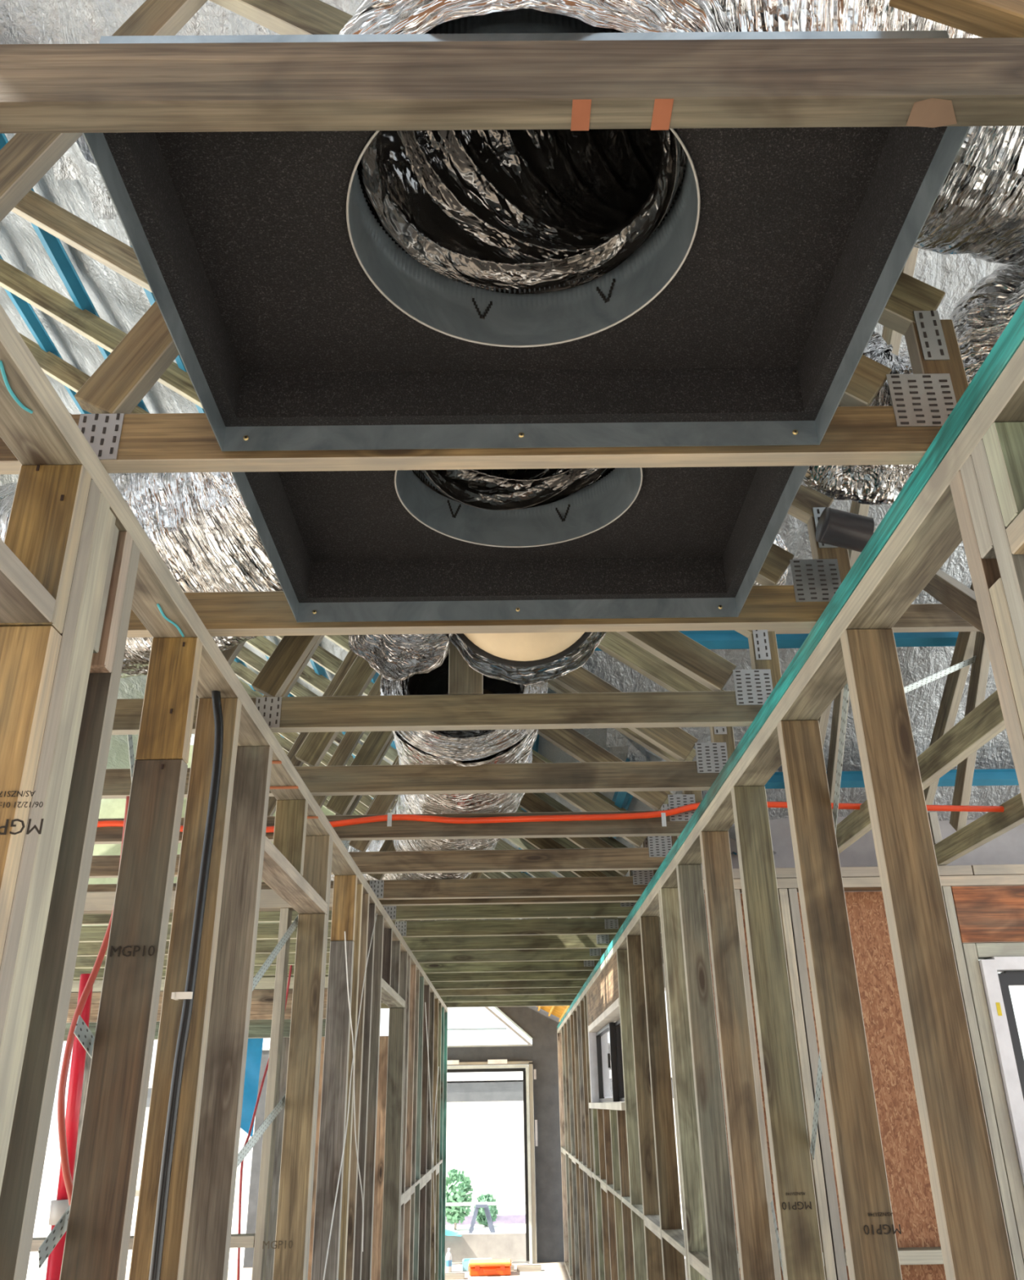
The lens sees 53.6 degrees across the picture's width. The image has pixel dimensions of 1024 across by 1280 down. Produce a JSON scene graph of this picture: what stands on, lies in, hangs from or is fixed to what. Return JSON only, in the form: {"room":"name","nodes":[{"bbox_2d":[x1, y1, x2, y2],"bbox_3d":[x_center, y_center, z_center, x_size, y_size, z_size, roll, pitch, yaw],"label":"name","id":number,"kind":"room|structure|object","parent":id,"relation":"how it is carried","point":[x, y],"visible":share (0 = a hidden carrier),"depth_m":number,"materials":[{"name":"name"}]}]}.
{"room":"building under construction","nodes":[
{"label":"building under construction","id":0,"kind":"room"},
{"bbox_2d":[30,888,333,1279],"bbox_3d":[-2.461,2.352,4.022,3.500,2.637,0.090,-1,-25,-1],"label":"wall","id":1,"kind":"structure","parent":0,"point":[96,902],"depth_m":4.25,"materials":[{"name":"brown wood"}]},
{"bbox_2d":[0,304,447,1279],"bbox_3d":[-0.798,2.703,4.946,0.436,2.716,10.750,-1,-25,-1],"label":"wall","id":2,"kind":"structure","parent":0,"point":[76,560],"depth_m":1.88,"materials":[{"name":"brown wood"}]},
{"bbox_2d":[171,991,192,999],"bbox_3d":[-0.647,0.702,1.997,0.039,0.013,0.030,-1,-25,-1],"label":"saddle","id":3,"kind":"object","parent":2,"relation":"attached to","point":[175,995],"visible":1,"depth_m":1.99,"materials":[{"name":"plastic"}]},
{"bbox_2d":[148,690,223,1279],"bbox_3d":[-0.644,0.668,2.017,0.043,1.245,0.020,-1,-25,-1],"label":"electrical cable","id":4,"kind":"object","parent":2,"relation":"attached to","point":[179,1060],"visible":0.97,"depth_m":1.99,"materials":[{"name":"plastic"}]},
{"bbox_2d":[73,732,591,982],"bbox_3d":[-1.591,1.414,8.690,5.555,3.152,0.035,-1,-25,-1],"label":"roof truss","id":5,"kind":"object","parent":2,"relation":"on","point":[291,736],"visible":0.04,"depth_m":8.10,"materials":[{"name":"brown wood"}]},
{"bbox_2d":[73,678,599,978],"bbox_3d":[-1.589,1.164,8.143,5.555,3.152,0.038,-1,-25,-1],"label":"roof truss","id":6,"kind":"object","parent":2,"relation":"on","point":[586,965],"visible":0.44,"depth_m":7.55,"materials":[{"name":"brown wood"}]},
{"bbox_2d":[236,964,292,1279],"bbox_3d":[-1.632,2.859,6.840,0.016,2.385,1.151,-1,-25,-1],"label":"cable","id":7,"kind":"object","parent":6,"relation":"hanging from","point":[291,966],"visible":0.49,"depth_m":6.17,"materials":[{"name":"plastic"}]},
{"bbox_2d":[482,918,532,919],"bbox_3d":[-0.069,2.392,8.037,0.379,0.405,2.628,0,-25,-3],"label":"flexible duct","id":8,"kind":"object","parent":6,"relation":"on","point":[501,918],"visible":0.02,"depth_m":7.62,"materials":[{"name":"silver metal"}]},
{"bbox_2d":[322,913,377,1279],"bbox_3d":[-0.603,1.628,3.898,0.004,1.292,0.991,-1,-25,-1],"label":"wire","id":9,"kind":"object","parent":2,"relation":"attached to","point":[376,913],"visible":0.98,"depth_m":3.71,"materials":[{"name":"plastic"}]},
{"bbox_2d":[344,931,363,1251],"bbox_3d":[-0.596,1.733,3.830,0.004,1.098,0.882,-1,-25,-1],"label":"wire","id":10,"kind":"object","parent":2,"relation":"attached to","point":[344,931],"visible":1,"depth_m":3.83,"materials":[{"name":"plastic"}]},
{"bbox_2d":[18,333,702,844],"bbox_3d":[-1.831,-0.638,4.331,5.040,3.035,0.068,-1,-25,-1],"label":"roof truss","id":11,"kind":"object","parent":2,"relation":"on","point":[571,741],"visible":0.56,"depth_m":3.75,"materials":[{"name":"brown wood"}]},
{"bbox_2d":[97,801,1004,832],"bbox_3d":[0.351,0.646,3.730,3.929,0.096,0.022,-1,-25,-1],"label":"cable","id":12,"kind":"object","parent":11,"relation":"attached to","point":[770,804],"visible":0.64,"depth_m":3.72,"materials":[{"name":"plastic"}]},
{"bbox_2d":[0,258,734,799],"bbox_3d":[-1.829,-0.881,3.799,5.040,3.035,0.038,-1,-25,-1],"label":"roof truss","id":13,"kind":"object","parent":2,"relation":"on","point":[681,775],"visible":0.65,"depth_m":3.21,"materials":[{"name":"brown wood"}]},
{"bbox_2d":[57,795,129,1204],"bbox_3d":[-1.165,1.053,2.818,0.019,1.288,0.301,-1,-25,-1],"label":"cable","id":14,"kind":"object","parent":13,"relation":"hanging from","point":[68,1046],"visible":0.57,"depth_m":2.65,"materials":[{"name":"plastic"}]},
{"bbox_2d":[76,645,662,956],"bbox_3d":[-1.585,0.665,7.051,5.555,3.152,0.038,-1,-25,-1],"label":"roof truss","id":15,"kind":"object","parent":2,"relation":"on","point":[245,655],"visible":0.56,"depth_m":6.46,"materials":[{"name":"brown wood"}]},
{"bbox_2d":[75,660,663,968],"bbox_3d":[-1.587,0.914,7.597,5.555,3.152,0.038,-1,-25,-1],"label":"roof truss","id":16,"kind":"object","parent":2,"relation":"on","point":[239,669],"visible":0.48,"depth_m":7.01,"materials":[{"name":"brown wood"}]},
{"bbox_2d":[79,635,661,942],"bbox_3d":[-1.582,0.416,6.506,5.555,3.152,0.038,-1,-25,-1],"label":"roof truss","id":17,"kind":"object","parent":2,"relation":"on","point":[600,925],"visible":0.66,"depth_m":5.92,"materials":[{"name":"brown wood"}]},
{"bbox_2d":[81,635,659,924],"bbox_3d":[-1.580,0.166,5.960,5.555,3.152,0.038,-1,-25,-1],"label":"roof truss","id":18,"kind":"object","parent":2,"relation":"on","point":[321,656],"visible":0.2,"depth_m":5.37,"materials":[{"name":"brown wood"}]},
{"bbox_2d":[86,635,657,899],"bbox_3d":[-1.578,-0.083,5.414,5.555,3.152,0.038,-1,-25,-1],"label":"roof truss","id":19,"kind":"object","parent":2,"relation":"on","point":[634,885],"visible":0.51,"depth_m":4.83,"materials":[{"name":"brown wood"}]},
{"bbox_2d":[330,651,547,880],"bbox_3d":[-0.448,0.797,4.741,0.894,0.614,3.641,6,-25,-15],"label":"flexible duct","id":20,"kind":"object","parent":19,"relation":"on","point":[461,748],"visible":0.26,"depth_m":3.57,"materials":[{"name":"silver metal"}]},
{"bbox_2d":[70,413,677,878],"bbox_3d":[-1.833,-0.382,4.890,5.040,3.035,0.038,-1,-25,-1],"label":"roof truss","id":21,"kind":"object","parent":2,"relation":"on","point":[637,858],"visible":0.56,"depth_m":4.29,"materials":[{"name":"brown wood"}]},
{"bbox_2d":[10,190,781,734],"bbox_3d":[-1.827,-1.130,3.253,5.040,3.035,0.038,-1,-25,-1],"label":"roof truss","id":22,"kind":"object","parent":2,"relation":"on","point":[465,706],"visible":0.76,"depth_m":2.65,"materials":[{"name":"brown wood"}]},
{"bbox_2d":[444,631,606,685],"bbox_3d":[0.044,-0.181,2.806,0.477,0.756,0.758,-1,-25,-1],"label":"flexible duct","id":23,"kind":"object","parent":22,"relation":"attached to","point":[526,659],"visible":0.23,"depth_m":2.47,"materials":[{"name":"silver metal"}]},
{"bbox_2d":[348,633,453,680],"bbox_3d":[-0.258,-0.054,2.552,0.285,0.361,0.329,-1,-25,-1],"label":"flexible duct","id":24,"kind":"object","parent":23,"relation":"attached to","point":[394,657],"visible":0.3,"depth_m":2.59,"materials":[{"name":"silver metal"}]},
{"bbox_2d":[753,533,788,585],"bbox_3d":[0.538,-0.210,2.681,0.241,0.362,0.479,-22,-32,38],"label":"flexible duct","id":25,"kind":"object","parent":22,"relation":"attached to","point":[778,540],"visible":0.02,"depth_m":2.76,"materials":[{"name":"silver metal"}]},
{"bbox_2d":[272,732,586,989],"bbox_3d":[-1.594,1.663,9.236,5.555,3.152,0.035,-1,-25,-1],"label":"roof truss","id":26,"kind":"object","parent":2,"relation":"on","point":[286,744],"visible":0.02,"depth_m":8.64,"materials":[{"name":"brown wood"}]},
{"bbox_2d":[424,1002,435,1270],"bbox_3d":[-0.613,3.786,7.620,0.005,1.872,1.565,-1,-25,-1],"label":"wire","id":27,"kind":"object","parent":2,"relation":"attached to","point":[424,1002],"visible":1,"depth_m":7.74,"materials":[{"name":"plastic"}]},
{"bbox_2d":[283,749,582,995],"bbox_3d":[-1.596,1.912,9.781,5.555,3.152,0.035,-1,-25,-1],"label":"roof truss","id":28,"kind":"object","parent":2,"relation":"on","point":[362,808],"visible":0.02,"depth_m":9.19,"materials":[{"name":"brown wood"}]},
{"bbox_2d":[432,1066,439,1166],"bbox_3d":[-0.613,3.828,8.184,0.005,0.725,0.542,-1,-25,-1],"label":"wire","id":29,"kind":"object","parent":2,"relation":"attached to","point":[438,1066],"visible":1,"depth_m":8.03,"materials":[{"name":"plastic"}]},
{"bbox_2d":[322,799,573,1008],"bbox_3d":[-1.601,2.411,10.873,5.555,3.152,0.035,-1,-25,-1],"label":"roof truss","id":30,"kind":"object","parent":2,"relation":"on","point":[553,1002],"visible":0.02,"depth_m":10.28,"materials":[{"name":"brown wood"}]},
{"bbox_2d":[326,795,577,1003],"bbox_3d":[-1.598,2.162,10.327,5.555,3.152,0.035,-1,-25,-1],"label":"roof truss","id":31,"kind":"object","parent":2,"relation":"on","point":[534,997],"visible":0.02,"depth_m":9.73,"materials":[{"name":"brown wood"}]},
{"bbox_2d":[0,0,968,474],"bbox_3d":[-1.822,-1.629,2.161,5.040,3.035,0.038,-1,-25,-1],"label":"roof truss","id":32,"kind":"object","parent":2,"relation":"on","point":[858,433],"visible":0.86,"depth_m":1.57,"materials":[{"name":"brown wood"}]},
{"bbox_2d":[82,8,970,451],"bbox_3d":[0.014,-0.513,1.331,0.907,0.233,0.559,-1,-25,-1],"label":"box","id":33,"kind":"object","parent":32,"relation":"attached to","point":[294,321],"visible":0.68,"depth_m":1.42,"materials":[{"name":"metal"}]},
{"bbox_2d":[338,0,1023,294],"bbox_3d":[0.708,-0.840,1.525,1.961,0.688,0.574,1,-25,-5],"label":"flexible duct","id":34,"kind":"object","parent":33,"relation":"attached to","point":[512,210],"visible":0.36,"depth_m":1.52,"materials":[{"name":"silver metal"}]},
{"bbox_2d":[948,264,1023,385],"bbox_3d":[0.935,-0.494,1.789,0.466,0.482,0.325,-1,-25,-1],"label":"flexible duct","id":35,"kind":"object","parent":34,"relation":"attached to","point":[982,314],"visible":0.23,"depth_m":1.70,"materials":[{"name":"silver metal"}]},
{"bbox_2d":[800,328,917,504],"bbox_3d":[0.974,-0.455,1.980,1.040,0.373,0.313,-1,-25,-1],"label":"flexible duct","id":36,"kind":"object","parent":35,"relation":"attached to","point":[861,484],"visible":0.15,"depth_m":1.92,"materials":[{"name":"silver metal"}]},
{"bbox_2d":[815,506,874,552],"bbox_3d":[0.677,-0.224,2.062,0.106,0.091,0.073,2,-25,-6],"label":"mesh sleeve","id":37,"kind":"object","parent":36,"relation":"attached to","point":[835,527],"visible":0.98,"depth_m":2.03,"materials":[{"name":"plastic"}]},
{"bbox_2d":[126,484,850,637],"bbox_3d":[-1.824,-1.379,2.707,5.040,3.035,0.038,-1,-25,-1],"label":"roof truss","id":38,"kind":"object","parent":2,"relation":"on","point":[815,580],"visible":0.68,"depth_m":2.10,"materials":[{"name":"brown wood"}]},
{"bbox_2d":[231,466,808,622],"bbox_3d":[0.012,-0.264,1.877,0.907,0.233,0.559,-1,-25,-1],"label":"box","id":39,"kind":"object","parent":38,"relation":"attached to","point":[670,542],"visible":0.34,"depth_m":2.06,"materials":[{"name":"metal"}]},
{"bbox_2d":[0,467,614,678],"bbox_3d":[-0.961,-0.322,2.466,2.722,0.742,0.868,-10,-26,18],"label":"flexible duct","id":40,"kind":"object","parent":39,"relation":"attached to","point":[201,525],"visible":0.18,"depth_m":2.27,"materials":[{"name":"silver metal"}]},
{"bbox_2d":[378,896,639,906],"bbox_3d":[-1.814,1.282,4.978,5.040,0.079,0.035,-1,-25,-1],"label":"joist","id":41,"kind":"object","parent":2,"relation":"on","point":[588,899],"visible":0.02,"depth_m":4.97,"materials":[{"name":"brown wood"}]},
{"bbox_2d":[0,0,1023,133],"bbox_3d":[-1.798,-0.599,1.033,5.040,0.224,0.035,-1,-25,-1],"label":"roof truss","id":42,"kind":"object","parent":2,"relation":"on","point":[654,85],"visible":1,"depth_m":1.01,"materials":[{"name":"brown wood"}]},
{"bbox_2d":[63,976,388,1279],"bbox_3d":[-2.499,3.766,7.114,3.550,2.636,0.090,-1,-25,-1],"label":"wall","id":43,"kind":"structure","parent":0,"point":[262,996],"depth_m":7.32,"materials":[{"name":"brown wood"}]},
{"bbox_2d":[240,1038,262,1136],"bbox_3d":[-2.003,3.274,7.441,0.300,0.690,0.013,-1,-25,-1],"label":"tarpaulin","id":44,"kind":"object","parent":43,"relation":"attached to","point":[254,1052],"visible":0.3,"depth_m":7.45,"materials":[{"name":"plastic"}]},
{"bbox_2d":[81,744,564,1267],"bbox_3d":[-2.214,4.370,11.921,5.700,5.525,3.265,-1,-25,-1],"label":"wall","id":45,"kind":"structure","parent":0,"point":[540,1056],"depth_m":12.78,"materials":[{"name":"paint"}]},
{"bbox_2d":[444,1064,532,1263],"bbox_3d":[-0.523,6.471,12.576,1.502,2.190,0.080,-1,-25,-1],"label":"door","id":46,"kind":"structure","parent":45,"relation":"in","point":[488,1202],"depth_m":12.56,"materials":[{"name":"glass"}]},
{"bbox_2d":[124,1257,686,1279],"bbox_3d":[0.003,4.389,5.251,9.400,0.120,15.400,-1,-25,-1],"label":"floor","id":47,"kind":"structure","parent":0,"point":[549,1270],"depth_m":11.48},
{"bbox_2d":[45,973,93,1279],"bbox_3d":[-1.663,2.385,3.686,0.170,2.238,0.090,-1,-25,-1],"label":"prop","id":48,"kind":"object","parent":47,"relation":"on","point":[59,1206],"visible":0.56,"depth_m":3.90,"materials":[{"name":"plastic"}]},
{"bbox_2d":[445,1248,452,1272],"bbox_3d":[-0.727,7.123,11.640,0.074,0.236,0.074,-1,-25,-1],"label":"water bottle","id":49,"kind":"object","parent":47,"relation":"on","point":[448,1255],"visible":1,"depth_m":11.61,"materials":[{"name":"plastic"}]},
{"bbox_2d":[444,1272,464,1279],"bbox_3d":[-0.873,7.000,11.140,0.700,0.050,0.090,-1,-25,-1],"label":"plank","id":50,"kind":"object","parent":47,"relation":"on","point":[447,1275],"depth_m":11.11,"materials":[{"name":"brown wood"}]},
{"bbox_2d":[462,1257,491,1271],"bbox_3d":[-0.406,7.254,11.768,0.332,0.095,0.252,-1,-25,-1],"label":"tray","id":51,"kind":"object","parent":47,"relation":"on","point":[465,1261],"visible":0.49,"depth_m":11.67,"materials":[{"name":"plastic"}]},
{"bbox_2d":[468,1258,511,1275],"bbox_3d":[-0.245,7.078,11.429,0.480,0.126,0.345,-1,-25,-1],"label":"tool case","id":52,"kind":"object","parent":47,"relation":"on","point":[477,1267],"visible":1,"depth_m":11.31,"materials":[{"name":"plastic"}]},
{"bbox_2d":[467,1264,514,1271],"bbox_3d":[-0.240,7.225,11.656,0.530,0.050,0.090,-1,-25,-1],"label":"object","id":53,"kind":"structure","parent":47,"relation":"on","point":[512,1267],"depth_m":11.62,"materials":[{"name":"concrete"}]},
{"bbox_2d":[516,1264,541,1271],"bbox_3d":[0.195,7.194,11.606,0.280,0.050,0.090,-1,-25,-1],"label":"plank","id":54,"kind":"object","parent":47,"relation":"on","point":[530,1267],"depth_m":11.57,"materials":[{"name":"brown wood"}]},
{"bbox_2d":[0,0,1023,991],"bbox_3d":[-0.270,-0.702,5.673,9.610,4.499,12.162,-1,-25,-1],"label":"foil","id":55,"kind":"structure","parent":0,"point":[75,184],"depth_m":4.22,"materials":[{"name":"silver metal"}]},
{"bbox_2d":[535,1005,569,1021],"bbox_3d":[-1.026,3.611,12.243,4.500,2.264,3.080,-1,-25,-1],"label":"ceiling","id":56,"kind":"structure","parent":0,"point":[558,1011],"depth_m":12.71,"materials":[{"name":"orange wood"}]},
{"bbox_2d":[556,299,1023,1279],"bbox_3d":[0.675,3.333,6.286,0.101,2.637,13.700,-1,-25,-1],"label":"wall","id":57,"kind":"structure","parent":0,"point":[622,1218],"depth_m":2.27,"materials":[{"name":"brown wood"}]},
{"bbox_2d":[587,997,625,1110],"bbox_3d":[0.708,2.824,6.814,0.230,0.597,2.460,-1,-25,-1],"label":"window","id":58,"kind":"structure","parent":57,"relation":"in","point":[605,1051],"depth_m":7.11,"materials":[{"name":"plastic"}]},
{"bbox_2d":[701,864,1023,1279],"bbox_3d":[2.615,2.167,3.804,3.750,2.637,0.102,-1,-25,-1],"label":"wall","id":59,"kind":"structure","parent":0,"point":[984,904],"depth_m":4.04,"materials":[{"name":"brown wood"}]},
{"bbox_2d":[817,247,1005,853],"bbox_3d":[1.286,-0.802,3.439,0.035,2.495,3.229,-1,-25,-1],"label":"truss","id":60,"kind":"object","parent":59,"relation":"on","point":[985,721],"visible":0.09,"depth_m":3.06,"materials":[{"name":"brown wood"}]},
{"bbox_2d":[923,582,1023,865],"bbox_3d":[1.816,-0.809,3.445,0.035,2.495,3.229,-1,-25,-1],"label":"truss","id":61,"kind":"object","parent":59,"relation":"on","point":[966,838],"visible":0.42,"depth_m":4.06,"materials":[{"name":"brown wood"}]},
{"bbox_2d":[767,604,980,634],"bbox_3d":[1.459,-0.069,3.080,1.420,0.080,0.035,-1,-25,-1],"label":"tie","id":62,"kind":"object","parent":61,"relation":"attached to","point":[917,618],"visible":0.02,"depth_m":3.06,"materials":[{"name":"brown wood"}]},
{"bbox_2d":[977,955,1023,1187],"bbox_3d":[2.593,2.330,3.706,1.335,2.260,0.102,-1,-25,-1],"label":"window frame","id":63,"kind":"structure","parent":59,"relation":"in","point":[1005,1006],"depth_m":4.04,"materials":[{"name":"plastic"}]},
{"label":"outside","id":64,"kind":"structure","parent":0,"visible":0},
{"bbox_2d":[978,959,1023,989],"bbox_3d":[5.365,2.152,6.296,8.400,0.850,0.040,-1,-25,-1],"label":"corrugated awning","id":65,"kind":"object","parent":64,"point":[1010,987],"visible":0.02,"depth_m":6.27,"materials":[{"name":"white metal"}]},
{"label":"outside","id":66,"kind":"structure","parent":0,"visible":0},
{"bbox_2d":[26,1135,684,1279],"bbox_3d":[-0.043,10.284,17.290,160.000,0.300,160.000,-1,-25,-1],"label":"ground","id":67,"kind":"structure","parent":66,"point":[49,1184],"depth_m":21.07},
{"bbox_2d":[133,1063,680,1204],"bbox_3d":[-1.101,12.548,25.926,17.000,2.850,4.500,-1,-25,-1],"label":"house","id":68,"kind":"structure","parent":67,"relation":"on","point":[243,1135],"depth_m":24.02,"materials":[{"name":"white"}]},
{"bbox_2d":[444,1231,537,1262],"bbox_3d":[-0.631,7.984,13.171,2.400,0.460,0.120,-1,-25,-1],"label":"wall","id":69,"kind":"structure","parent":67,"relation":"on","point":[512,1260],"depth_m":13.09,"materials":[{"name":"white"}]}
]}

